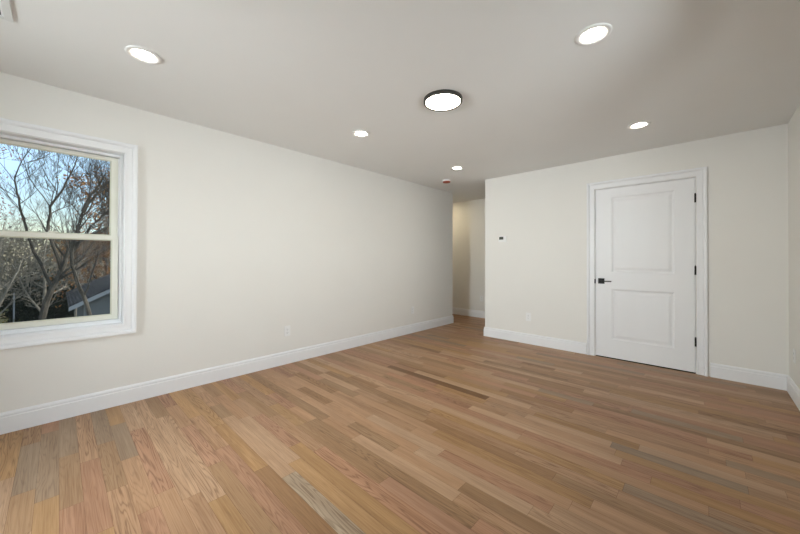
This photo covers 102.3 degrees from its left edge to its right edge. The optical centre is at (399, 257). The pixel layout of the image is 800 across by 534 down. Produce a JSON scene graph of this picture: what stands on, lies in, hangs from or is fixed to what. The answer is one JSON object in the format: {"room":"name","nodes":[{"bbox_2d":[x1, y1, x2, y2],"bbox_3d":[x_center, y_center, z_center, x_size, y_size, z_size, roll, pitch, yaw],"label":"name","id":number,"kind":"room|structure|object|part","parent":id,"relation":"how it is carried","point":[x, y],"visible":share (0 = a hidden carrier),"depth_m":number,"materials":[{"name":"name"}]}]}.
{"room":"empty living room","nodes":[
{"label":"empty living room","id":0,"kind":"room"},
{"bbox_2d":[0,72,452,412],"bbox_3d":[-1.406,-0.011,3.632,0.140,2.460,6.828,0,-1,43],"label":"wall","id":1,"kind":"structure","parent":0,"point":[241,240],"depth_m":3.26,"materials":[{"name":"paint"}]},
{"bbox_2d":[0,118,137,349],"bbox_3d":[-2.557,-0.159,2.392,0.162,1.556,0.928,0,-1,43],"label":"window","id":2,"kind":"structure","parent":1,"relation":"in","point":[122,318],"depth_m":2.57,"materials":[{"name":"paint"}]},
{"bbox_3d":[-2.604,-0.491,2.439,0.023,0.677,0.710,0,-1,43],"label":"sash","id":3,"kind":"part","parent":2,"relation":"part of","materials":[{"name":"plastic"}]},
{"bbox_3d":[-2.585,0.159,2.416,0.023,0.683,0.710,0,-1,43],"label":"sash","id":4,"kind":"part","parent":2,"relation":"part of","materials":[{"name":"plastic"}]},
{"bbox_2d":[0,315,453,434],"bbox_3d":[-2.069,1.131,4.367,2.149,0.142,6.687,0,-1,43],"label":"baseboard","id":5,"kind":"structure","parent":1,"relation":"attached to","point":[27,417],"depth_m":2.87,"materials":[{"name":"paint"}]},
{"bbox_2d":[284,325,289,336],"bbox_3d":[-1.279,0.830,3.657,0.008,0.116,0.072,0,-1,43],"label":"wall outlet","id":6,"kind":"object","parent":1,"relation":"attached to","point":[286,328],"visible":1,"depth_m":3.65,"materials":[{"name":"white plastic"}]},
{"bbox_2d":[0,314,799,533],"bbox_3d":[-0.357,1.201,3.289,6.258,0.001,7.755,0,-1,43],"label":"floor","id":7,"kind":"structure","parent":0,"point":[453,428],"depth_m":1.98,"materials":[{"name":"brown wood"}]},
{"bbox_2d":[596,355,695,373],"bbox_3d":[2.790,1.211,3.715,0.912,0.003,0.099,0,-1,43],"label":"threshold","id":8,"kind":"object","parent":7,"relation":"on","point":[596,355],"visible":0.5,"depth_m":3.65,"materials":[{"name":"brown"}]},
{"bbox_2d":[0,0,799,202],"bbox_3d":[-0.331,-1.319,3.324,6.438,0.160,7.839,0,-1,43],"label":"ceiling","id":9,"kind":"structure","parent":0,"point":[302,76],"depth_m":2.15,"materials":[{"name":"paint"}]},
{"bbox_2d":[0,0,13,22],"bbox_3d":[-1.996,-1.252,1.553,0.300,0.008,0.154,0,-1,43],"label":"ceiling vent","id":10,"kind":"object","parent":9,"relation":"in","point":[5,7],"visible":1,"depth_m":1.63,"materials":[{"name":"metal"}]},
{"bbox_2d":[125,45,161,63],"bbox_3d":[-1.581,-1.248,1.988,0.179,0.007,0.179,0,-1,43],"label":"recessed light","id":11,"kind":"object","parent":9,"relation":"in","point":[144,55],"visible":1,"depth_m":1.98,"materials":[{"name":"white plastic"}]},
{"bbox_2d":[352,130,369,136],"bbox_3d":[-0.388,-1.236,3.213,0.179,0.007,0.179,0,-1,43],"label":"recessed light","id":12,"kind":"object","parent":9,"relation":"in","point":[358,133],"visible":1,"depth_m":3.21,"materials":[{"name":"white plastic"}]},
{"bbox_2d":[424,89,461,111],"bbox_3d":[0.336,-1.228,2.523,0.300,0.028,0.300,0,-1,43],"label":"ceiling light","id":13,"kind":"object","parent":9,"relation":"in","point":[441,100],"visible":1,"depth_m":2.49,"materials":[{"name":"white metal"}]},
{"bbox_2d":[426,94,460,109],"bbox_3d":[0.336,-1.218,2.523,0.271,0.006,0.271,0,-1,43],"label":"diffuser","id":14,"kind":"object","parent":13,"relation":"attached to","point":[433,101],"depth_m":2.51,"materials":[{"name":"white plastic"}]},
{"bbox_2d":[442,179,450,182],"bbox_3d":[0.734,-1.204,5.083,0.144,0.040,0.144,0,-1,43],"label":"smoke detector","id":15,"kind":"object","parent":9,"relation":"attached to","point":[443,180],"visible":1,"depth_m":5.03,"materials":[{"name":"white plastic"}]},
{"bbox_2d":[450,166,463,169],"bbox_3d":[0.779,-1.225,4.407,0.179,0.007,0.179,0,-1,43],"label":"recessed light","id":16,"kind":"object","parent":9,"relation":"in","point":[454,167],"visible":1,"depth_m":4.41,"materials":[{"name":"white plastic"}]},
{"bbox_2d":[575,23,611,45],"bbox_3d":[1.076,-1.241,1.795,0.179,0.007,0.179,0,-1,43],"label":"recessed light","id":17,"kind":"object","parent":9,"relation":"in","point":[595,33],"visible":1,"depth_m":1.79,"materials":[{"name":"white plastic"}]},
{"bbox_2d":[627,121,650,128],"bbox_3d":[2.219,-1.229,2.992,0.179,0.007,0.179,0,-1,43],"label":"recessed light","id":18,"kind":"object","parent":9,"relation":"in","point":[641,124],"visible":1,"depth_m":2.99,"materials":[{"name":"white plastic"}]},
{"bbox_2d":[452,198,484,310],"bbox_3d":[2.258,0.018,6.162,6.298,2.460,0.140,0,-1,43],"label":"wall","id":19,"kind":"structure","parent":0,"point":[468,216],"depth_m":6.82,"materials":[{"name":"paint"}]},
{"bbox_2d":[452,307,484,317],"bbox_3d":[2.252,1.156,6.049,6.118,0.142,0.016,0,-1,43],"label":"baseboard","id":20,"kind":"structure","parent":19,"relation":"attached to","point":[459,311],"depth_m":6.80,"materials":[{"name":"paint"}]},
{"bbox_2d":[485,124,788,376],"bbox_3d":[2.487,0.004,4.040,3.050,2.460,0.140,0,-1,43],"label":"wall","id":21,"kind":"structure","parent":0,"point":[540,270],"depth_m":3.41,"materials":[{"name":"paint"}]},
{"bbox_2d":[498,236,506,241],"bbox_3d":[1.534,-0.281,4.828,0.120,0.086,0.026,0,-1,43],"label":"thermostat","id":22,"kind":"object","parent":21,"relation":"attached to","point":[500,238],"visible":1,"depth_m":4.81,"materials":[{"name":"white plastic"}]},
{"bbox_2d":[526,313,530,320],"bbox_3d":[1.817,0.838,4.563,0.072,0.116,0.008,0,-1,43],"label":"wall outlet","id":23,"kind":"object","parent":21,"relation":"attached to","point":[528,315],"visible":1,"depth_m":4.56,"materials":[{"name":"white plastic"}]},
{"bbox_2d":[484,327,586,353],"bbox_3d":[1.876,1.145,4.595,1.426,0.142,0.155,0,-1,43],"label":"baseboard","id":24,"kind":"structure","parent":21,"relation":"attached to","point":[550,342],"depth_m":4.46,"materials":[{"name":"paint"}]},
{"bbox_2d":[596,178,696,371],"bbox_3d":[2.760,0.181,3.677,0.918,2.041,0.098,0,-1,43],"label":"door","id":25,"kind":"structure","parent":21,"relation":"in","point":[646,267],"depth_m":3.65,"materials":[{"name":"paint"}]},
{"bbox_2d":[587,167,707,376],"bbox_3d":[2.798,0.140,3.726,1.098,2.146,0.166,0,-1,43],"label":"door frame","id":26,"kind":"structure","parent":21,"relation":"attached to","point":[701,234],"depth_m":3.40,"materials":[{"name":"paint"}]},
{"bbox_2d":[788,104,799,388],"bbox_3d":[1.954,-0.016,1.153,0.140,2.460,7.839,0,-1,43],"label":"wall","id":27,"kind":"structure","parent":0,"point":[794,123],"depth_m":2.75,"materials":[{"name":"paint"}]},
{"bbox_2d":[710,363,799,410],"bbox_3d":[1.241,1.119,0.874,0.516,0.142,6.156,0,-1,43],"label":"baseboard","id":28,"kind":"structure","parent":27,"relation":"attached to","point":[732,373],"depth_m":3.05,"materials":[{"name":"paint"}]},
{"bbox_2d":[793,348,795,363],"bbox_3d":[3.360,0.837,2.747,0.008,0.116,0.072,0,-1,43],"label":"wall outlet","id":29,"kind":"object","parent":27,"relation":"attached to","point":[794,350],"visible":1,"depth_m":2.73,"materials":[{"name":"white plastic"}]},
{"label":"outside","id":30,"kind":"structure","parent":0,"visible":0},
{"bbox_2d":[0,291,8,323],"bbox_3d":[-24.362,4.605,22.980,73.000,0.300,80.000,0,-1,43],"label":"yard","id":31,"kind":"structure","parent":30,"point":[3,319],"depth_m":23.21,"materials":[{"name":"green plant"}]},
{"bbox_2d":[13,293,14,321],"bbox_3d":[-17.306,2.996,14.435,0.060,2.850,0.050,0,-1,43],"label":"post","id":32,"kind":"object","parent":31,"relation":"on","point":[13,293],"visible":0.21,"depth_m":14.42,"materials":[{"name":"paint"}]},
{"bbox_2d":[0,145,28,225],"bbox_3d":[-11.501,0.589,8.688,1.585,7.636,1.416,0,0,-4],"label":"leafy tree","id":33,"kind":"object","parent":31,"relation":"on","point":[9,145],"visible":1,"depth_m":9.08,"materials":[{"name":"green plant"}]},
{"bbox_2d":[0,268,75,322],"bbox_3d":[-20.440,2.739,18.477,3.156,4.340,3.324,0,0,31],"label":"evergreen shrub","id":34,"kind":"object","parent":31,"relation":"on","point":[22,312],"visible":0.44,"depth_m":17.60,"materials":[{"name":"green plant"}]},
{"bbox_2d":[0,204,91,313],"bbox_3d":[-14.206,0.968,11.471,3.546,6.902,5.292,0,-1,43],"label":"tree","id":35,"kind":"object","parent":31,"relation":"on","point":[6,291],"visible":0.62,"depth_m":11.67,"materials":[{"name":"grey plant"}]},
{"bbox_2d":[0,226,109,306],"bbox_3d":[-34.824,1.120,32.863,10.322,8.917,29.952,0,-1,43],"label":"treeline","id":36,"kind":"object","parent":31,"relation":"on","point":[20,239],"visible":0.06,"depth_m":30.45,"materials":[{"name":"brown plant"}]},
{"bbox_2d":[0,144,110,319],"bbox_3d":[-11.016,-1.015,10.713,3.576,10.876,4.106,0,0,13],"label":"bare tree","id":37,"kind":"object","parent":31,"relation":"on","point":[62,265],"visible":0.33,"depth_m":10.27,"materials":[{"name":"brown plant"}]},
{"bbox_2d":[0,182,110,311],"bbox_3d":[-13.819,0.467,12.646,3.564,7.912,4.844,0,0,38],"label":"tree","id":38,"kind":"object","parent":31,"relation":"on","point":[17,228],"visible":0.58,"depth_m":12.63,"materials":[{"name":"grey plant"}]},
{"bbox_2d":[11,214,109,316],"bbox_3d":[-17.165,0.930,17.344,3.832,7.028,4.679,0,-1,43],"label":"tree","id":39,"kind":"object","parent":31,"relation":"on","point":[75,309],"visible":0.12,"depth_m":17.12,"materials":[{"name":"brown plant"}]},
{"bbox_2d":[25,159,110,315],"bbox_3d":[-8.975,-0.306,9.913,3.040,9.454,3.069,0,0,30],"label":"bare tree","id":40,"kind":"object","parent":31,"relation":"on","point":[73,245],"visible":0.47,"depth_m":9.43,"materials":[{"name":"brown plant"}]},
{"bbox_2d":[38,164,110,307],"bbox_3d":[-15.592,-0.389,17.496,5.831,9.684,4.906,0,0,-36],"label":"leafy tree","id":41,"kind":"object","parent":31,"relation":"on","point":[107,268],"visible":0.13,"depth_m":16.52,"materials":[{"name":"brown plant"}]},
{"bbox_2d":[66,274,109,316],"bbox_3d":[-11.010,2.311,14.167,6.125,4.256,5.060,0,-1,43],"label":"garage","id":42,"kind":"structure","parent":31,"relation":"on","point":[98,293],"depth_m":11.10,"materials":[{"name":"grey"}]}
]}

